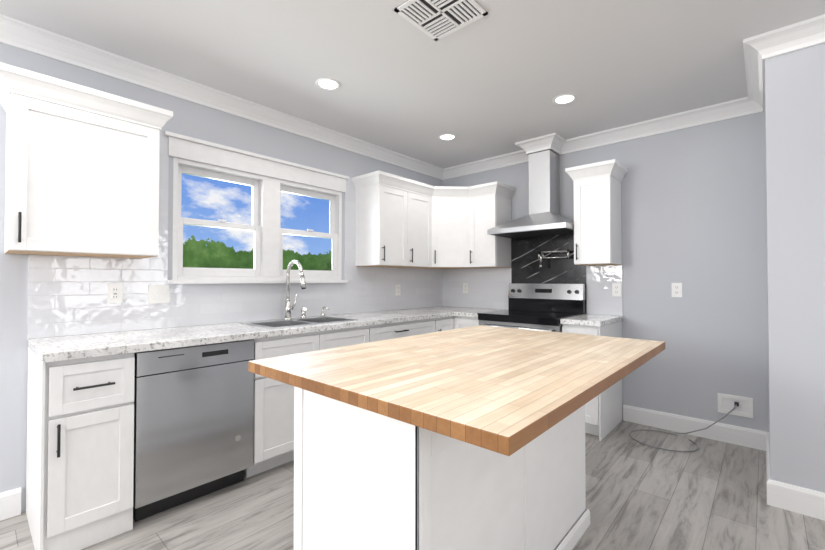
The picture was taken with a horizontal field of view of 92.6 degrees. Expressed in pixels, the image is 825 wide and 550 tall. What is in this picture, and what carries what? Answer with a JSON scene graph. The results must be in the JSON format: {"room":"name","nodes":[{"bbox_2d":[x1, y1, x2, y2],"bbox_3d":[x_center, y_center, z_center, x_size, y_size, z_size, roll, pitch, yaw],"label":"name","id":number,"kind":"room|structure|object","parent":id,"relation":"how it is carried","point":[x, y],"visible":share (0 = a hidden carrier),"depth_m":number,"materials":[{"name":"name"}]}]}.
{"room":"kitchen","nodes":[
{"label":"kitchen","id":0,"kind":"room"},
{"bbox_2d":[0,42,441,512],"bbox_3d":[-2.224,-0.027,2.011,0.150,2.550,7.600,-1,-1,42],"label":"wall","id":1,"kind":"structure","parent":0,"point":[196,121],"depth_m":2.29,"materials":[{"name":"grey paint"}]},
{"bbox_2d":[0,487,20,520],"bbox_3d":[-3.362,1.160,0.596,0.016,0.135,3.940,-1,-1,42],"label":"baseboard","id":2,"kind":"structure","parent":1,"relation":"attached to","point":[10,501],"depth_m":2.03,"materials":[{"name":"white wood"}]},
{"bbox_2d":[0,62,172,258],"bbox_3d":[-1.759,-0.527,2.135,0.382,0.837,0.705,-1,-1,42],"label":"upper cabinet","id":3,"kind":"object","parent":1,"relation":"attached to","point":[81,170],"visible":1,"depth_m":2.00,"materials":[{"name":"white paint"}]},
{"bbox_2d":[0,14,447,179],"bbox_3d":[-2.135,-1.251,1.948,0.090,0.105,7.600,-1,-1,42],"label":"crown molding","id":4,"kind":"structure","parent":1,"relation":"attached to","point":[13,32],"depth_m":2.61,"materials":[{"name":"white wood"}]},
{"bbox_2d":[27,131,442,338],"bbox_3d":[-0.838,-0.282,3.448,0.009,1.280,3.615,-1,-1,42],"label":"tiled wall","id":5,"kind":"structure","parent":1,"relation":"attached to","point":[67,295],"depth_m":2.59,"materials":[{"name":"white tile"}]},
{"bbox_2d":[107,284,122,302],"bbox_3d":[-1.785,0.110,2.367,0.009,0.116,0.072,-1,-1,42],"label":"outlet","id":6,"kind":"object","parent":5,"relation":"attached to","point":[114,294],"visible":1,"depth_m":2.36,"materials":[{"name":"white plastic"}]},
{"bbox_2d":[148,285,168,303],"bbox_3d":[-1.631,0.123,2.538,0.010,0.116,0.116,-1,-1,42],"label":"switch plate","id":7,"kind":"object","parent":5,"relation":"attached to","point":[158,293],"visible":1,"depth_m":2.54,"materials":[{"name":"white plastic"}]},
{"bbox_2d":[395,284,400,294],"bbox_3d":[-0.153,0.159,4.194,0.008,0.116,0.072,-1,-1,42],"label":"outlet","id":8,"kind":"object","parent":5,"relation":"attached to","point":[398,289],"depth_m":4.20,"materials":[{"name":"white plastic"}]},
{"bbox_2d":[164,131,349,283],"bbox_3d":[-1.145,-0.430,3.157,0.170,0.992,1.520,-1,-1,42],"label":"window","id":9,"kind":"structure","parent":1,"relation":"in","point":[269,232],"depth_m":3.08,"materials":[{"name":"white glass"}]},
{"bbox_2d":[352,171,403,266],"bbox_3d":[-0.278,-0.504,3.829,0.332,0.834,0.440,-1,-1,42],"label":"upper cabinet","id":10,"kind":"object","parent":1,"relation":"attached to","point":[402,222],"depth_m":3.66,"materials":[{"name":"white paint"}]},
{"bbox_2d":[404,178,431,268],"bbox_3d":[-0.034,-0.500,4.074,0.370,0.834,0.484,-1,-1,42],"label":"upper cabinet","id":11,"kind":"object","parent":1,"relation":"attached to","point":[417,195],"depth_m":3.95,"materials":[{"name":"white paint"}]},
{"bbox_2d":[424,186,487,268],"bbox_3d":[0.390,-0.497,4.326,0.667,0.834,0.667,-1,-1,42],"label":"upper cabinet","id":12,"kind":"object","parent":1,"relation":"attached to","point":[451,205],"depth_m":4.13,"materials":[{"name":"white paint"}]},
{"bbox_2d":[0,420,824,549],"bbox_3d":[0.218,1.266,-0.190,6.700,0.100,7.900,-1,-1,42],"label":"floor","id":13,"kind":"structure","parent":0,"point":[709,494],"depth_m":2.09,"materials":[{"name":"grey wood"}]},
{"bbox_2d":[26,347,134,549],"bbox_3d":[-1.685,0.814,1.995,0.654,0.868,0.337,-1,-1,42],"label":"base cabinet","id":14,"kind":"object","parent":13,"relation":"on","point":[80,457],"visible":0.96,"depth_m":1.80,"materials":[{"name":"white paint"}]},
{"bbox_2d":[133,339,253,521],"bbox_3d":[-1.380,0.822,2.353,0.618,0.862,0.595,-1,-1,42],"label":"dishwasher","id":15,"kind":"object","parent":13,"relation":"on","point":[193,422],"visible":0.79,"depth_m":2.12,"materials":[{"name":"silver metal"}]},
{"bbox_2d":[244,326,368,477],"bbox_3d":[-0.860,0.827,2.917,0.654,0.868,0.930,-1,-1,42],"label":"base cabinet","id":16,"kind":"object","parent":13,"relation":"on","point":[273,443],"visible":0.25,"depth_m":2.51,"materials":[{"name":"white paint"}]},
{"bbox_2d":[368,319,434,341],"bbox_3d":[-0.275,0.836,3.572,0.654,0.868,0.824,-1,-1,42],"label":"base cabinet","id":17,"kind":"object","parent":13,"relation":"on","point":[393,330],"visible":0.17,"depth_m":3.34,"materials":[{"name":"white paint"}]},
{"bbox_2d":[294,386,541,549],"bbox_3d":[0.023,0.813,1.483,0.608,0.854,0.707,-1,-1,42],"label":"base cabinet","id":18,"kind":"object","parent":13,"relation":"on","point":[364,479],"depth_m":1.22,"materials":[{"name":"white paint"}]},
{"bbox_2d":[248,325,664,455],"bbox_3d":[0.341,0.369,1.833,1.149,0.041,1.711,-1,-1,42],"label":"countertop","id":19,"kind":"structure","parent":18,"relation":"on","point":[506,391],"depth_m":1.35,"materials":[{"name":"brown wood"}]},
{"bbox_2d":[434,316,478,331],"bbox_3d":[0.400,0.844,4.135,0.911,0.868,0.911,-1,-1,42],"label":"base cabinet","id":20,"kind":"object","parent":13,"relation":"on","point":[448,323],"visible":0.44,"depth_m":3.82,"materials":[{"name":"white paint"}]},
{"bbox_2d":[28,306,503,362],"bbox_3d":[-0.496,0.374,3.127,0.912,0.040,3.603,-1,-1,42],"label":"countertop","id":21,"kind":"structure","parent":20,"relation":"on","point":[55,349],"depth_m":2.27,"materials":[{"name":"white stone"}]},
{"bbox_2d":[241,316,358,327],"bbox_3d":[-0.836,0.447,2.973,0.460,0.198,0.735,-1,-1,42],"label":"double-bowl sink","id":22,"kind":"object","parent":21,"relation":"in","point":[294,322],"visible":0.27,"depth_m":3.02,"materials":[{"name":"silver metal"}]},
{"bbox_2d":[284,260,329,319],"bbox_3d":[-0.797,0.119,3.156,0.274,0.463,0.381,-1,-1,42],"label":"gooseneck faucet","id":23,"kind":"object","parent":21,"relation":"on","point":[288,308],"visible":1,"depth_m":3.09,"materials":[{"name":"silver metal"}]},
{"bbox_2d":[477,283,585,331],"bbox_3d":[1.090,0.676,3.640,0.758,1.190,0.683,-1,-1,42],"label":"electric range","id":24,"kind":"object","parent":13,"relation":"on","point":[544,307],"visible":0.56,"depth_m":3.69,"materials":[{"name":"silver metal"}]},
{"bbox_2d":[542,405,589,549],"bbox_3d":[0.413,0.820,1.922,0.606,0.854,0.701,-1,-1,42],"label":"base cabinet","id":25,"kind":"object","parent":13,"relation":"on","point":[565,514],"depth_m":1.77,"materials":[{"name":"white paint"}]},
{"bbox_2d":[562,321,622,440],"bbox_3d":[1.512,0.833,3.314,0.295,0.868,0.654,-1,-1,42],"label":"base cabinet","id":26,"kind":"object","parent":13,"relation":"on","point":[603,415],"visible":0.19,"depth_m":3.13,"materials":[{"name":"white paint"}]},
{"bbox_2d":[560,314,622,326],"bbox_3d":[1.518,0.377,3.318,0.305,0.040,0.635,-1,-1,42],"label":"countertop","id":27,"kind":"structure","parent":26,"relation":"on","point":[593,320],"depth_m":3.15,"materials":[{"name":"white stone"}]},
{"bbox_2d":[629,404,736,451],"bbox_3d":[2.005,1.108,2.963,0.655,0.300,0.467,-1,-1,42],"label":"power cord","id":28,"kind":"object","parent":13,"relation":"on","point":[680,433],"depth_m":2.95,"materials":[{"name":"grey plastic"}]},
{"bbox_2d":[0,0,824,168],"bbox_3d":[0.218,-1.383,-0.152,6.700,0.100,7.900,-1,-1,42],"label":"ceiling","id":29,"kind":"structure","parent":0,"point":[499,78],"depth_m":2.35,"materials":[{"name":"white paint"}]},
{"bbox_2d":[315,78,340,90],"bbox_3d":[-0.571,-1.290,2.671,0.170,0.006,0.170,-1,-1,42],"label":"recessed light","id":30,"kind":"object","parent":29,"relation":"in","point":[329,84],"visible":1,"depth_m":2.67,"materials":[{"name":"white plastic"}]},
{"bbox_2d":[394,0,487,40],"bbox_3d":[0.142,-1.299,1.946,0.330,0.009,0.330,-1,-1,42],"label":"ceiling vent","id":31,"kind":"object","parent":29,"relation":"in","point":[436,20],"visible":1,"depth_m":1.96,"materials":[{"name":"white plastic"}]},
{"bbox_2d":[438,134,455,140],"bbox_3d":[0.322,-1.276,3.656,0.170,0.006,0.170,-1,-1,42],"label":"recessed light","id":32,"kind":"object","parent":29,"relation":"in","point":[446,137],"visible":1,"depth_m":3.66,"materials":[{"name":"white plastic"}]},
{"bbox_2d":[512,133,563,157],"bbox_3d":[1.174,-1.225,3.719,0.398,0.105,0.109,-1,-1,42],"label":"crown molding","id":33,"kind":"structure","parent":29,"relation":"attached to","point":[553,141],"depth_m":3.72,"materials":[{"name":"white wood"}]},
{"bbox_2d":[552,94,576,104],"bbox_3d":[1.116,-1.286,2.893,0.170,0.006,0.170,-1,-1,42],"label":"recessed light","id":34,"kind":"object","parent":29,"relation":"in","point":[563,99],"visible":1,"depth_m":2.90,"materials":[{"name":"white plastic"}]},
{"bbox_2d":[442,111,768,431],"bbox_3d":[1.452,0.000,3.922,3.085,2.550,0.150,-1,-1,42],"label":"wall","id":35,"kind":"structure","parent":0,"point":[693,210],"depth_m":3.13,"materials":[{"name":"grey paint"}]},
{"bbox_2d":[443,268,510,309],"bbox_3d":[0.715,0.150,4.472,0.893,0.447,0.009,-1,-1,42],"label":"tiled wall","id":36,"kind":"structure","parent":35,"relation":"attached to","point":[488,288],"depth_m":4.45,"materials":[{"name":"white tile"}]},
{"bbox_2d":[463,283,467,292],"bbox_3d":[0.612,0.151,4.552,0.072,0.116,0.008,-1,-1,42],"label":"outlet","id":37,"kind":"object","parent":36,"relation":"attached to","point":[465,287],"visible":1,"depth_m":4.55,"materials":[{"name":"white plastic"}]},
{"bbox_2d":[444,153,528,178],"bbox_3d":[0.831,-1.217,4.327,1.104,0.105,0.100,-1,-1,42],"label":"crown molding","id":38,"kind":"structure","parent":35,"relation":"attached to","point":[504,160],"depth_m":4.38,"materials":[{"name":"white wood"}]},
{"bbox_2d":[472,182,511,267],"bbox_3d":[0.793,-0.499,4.165,0.357,0.834,0.370,-1,-1,42],"label":"upper cabinet","id":39,"kind":"object","parent":35,"relation":"attached to","point":[491,202],"depth_m":4.03,"materials":[{"name":"white paint"}]},
{"bbox_2d":[487,150,573,238],"bbox_3d":[1.169,-0.779,3.748,0.756,0.780,0.496,-1,-1,42],"label":"range hood","id":40,"kind":"object","parent":35,"relation":"attached to","point":[543,217],"visible":0.81,"depth_m":3.72,"materials":[{"name":"grey metal"}]},
{"bbox_2d":[511,234,586,313],"bbox_3d":[1.333,-0.044,3.921,0.761,0.811,0.010,-1,-1,42],"label":"backsplash","id":41,"kind":"structure","parent":35,"relation":"attached to","point":[525,264],"depth_m":3.92,"materials":[{"name":"black stone"}]},
{"bbox_2d":[538,250,568,267],"bbox_3d":[1.354,-0.154,3.818,0.331,0.165,0.116,-1,-1,42],"label":"pot filler","id":42,"kind":"object","parent":41,"relation":"attached to","point":[540,255],"visible":1,"depth_m":3.80,"materials":[{"name":"silver metal"}]},
{"bbox_2d":[565,159,626,265],"bbox_3d":[1.603,-0.508,3.434,0.398,0.837,0.382,-1,-1,42],"label":"upper cabinet","id":43,"kind":"object","parent":35,"relation":"attached to","point":[597,217],"visible":1,"depth_m":3.33,"materials":[{"name":"white paint"}]},
{"bbox_2d":[586,265,622,315],"bbox_3d":[1.732,0.137,3.564,0.303,0.447,0.009,-1,-1,42],"label":"tiled wall","id":44,"kind":"structure","parent":35,"relation":"attached to","point":[600,278],"depth_m":3.56,"materials":[{"name":"white tile"}]},
{"bbox_2d":[612,283,620,295],"bbox_3d":[1.805,0.131,3.486,0.072,0.116,0.008,-1,-1,42],"label":"outlet","id":45,"kind":"object","parent":44,"relation":"attached to","point":[616,289],"visible":1,"depth_m":3.48,"materials":[{"name":"white plastic"}]},
{"bbox_2d":[552,98,764,154],"bbox_3d":[1.963,-1.231,3.316,1.493,0.105,0.100,-1,-1,42],"label":"crown molding","id":46,"kind":"structure","parent":35,"relation":"attached to","point":[733,108],"depth_m":3.26,"materials":[{"name":"white wood"}]},
{"bbox_2d":[672,283,681,296],"bbox_3d":[2.143,0.122,3.197,0.072,0.116,0.008,-1,-1,42],"label":"outlet","id":47,"kind":"object","parent":35,"relation":"attached to","point":[676,289],"visible":1,"depth_m":3.19,"materials":[{"name":"white plastic"}]},
{"bbox_2d":[623,405,763,449],"bbox_3d":[2.194,1.196,3.131,0.945,0.135,0.016,-1,-1,42],"label":"baseboard","id":48,"kind":"structure","parent":35,"relation":"attached to","point":[742,436],"depth_m":3.09,"materials":[{"name":"white wood"}]},
{"bbox_2d":[718,393,752,417],"bbox_3d":[2.402,0.974,2.938,0.205,0.145,0.030,-1,-1,42],"label":"utility cover","id":49,"kind":"object","parent":35,"relation":"attached to","point":[727,403],"visible":1,"depth_m":2.94,"materials":[{"name":"white plastic"}]},
{"bbox_2d":[765,43,824,492],"bbox_3d":[3.594,-0.036,1.405,3.465,2.550,1.050,-1,-1,42],"label":"wall","id":50,"kind":"structure","parent":0,"point":[795,141],"depth_m":2.09,"materials":[{"name":"grey paint"}]},
{"bbox_2d":[744,66,764,113],"bbox_3d":[2.192,-1.243,2.521,0.090,0.105,0.780,-1,-1,42],"label":"crown molding","id":51,"kind":"structure","parent":50,"relation":"attached to","point":[755,78],"depth_m":2.65,"materials":[{"name":"white wood"}]},
{"bbox_2d":[760,431,769,476],"bbox_3d":[2.240,1.187,2.484,0.016,0.135,0.840,-1,-1,42],"label":"baseboard","id":52,"kind":"structure","parent":50,"relation":"attached to","point":[766,434],"depth_m":2.54,"materials":[{"name":"white wood"}]},
{"bbox_2d":[743,14,824,69],"bbox_3d":[3.143,-1.263,1.061,3.455,0.105,0.090,-1,-1,42],"label":"crown molding","id":53,"kind":"structure","parent":50,"relation":"attached to","point":[759,49],"depth_m":2.10,"materials":[{"name":"white wood"}]},
{"bbox_2d":[766,473,824,520],"bbox_3d":[3.218,1.166,1.009,3.441,0.135,0.016,-1,-1,42],"label":"baseboard","id":54,"kind":"structure","parent":50,"relation":"attached to","point":[798,499],"depth_m":2.07,"materials":[{"name":"white wood"}]},
{"label":"outside","id":55,"kind":"structure","parent":0,"visible":0},
{"bbox_2d":[181,173,331,270],"bbox_3d":[-10.602,-5.129,10.643,0.050,19.000,26.000,-1,-1,42],"label":"sky","id":56,"kind":"structure","parent":55,"point":[205,250],"depth_m":14.96,"materials":[{"name":"blue"}]}
]}

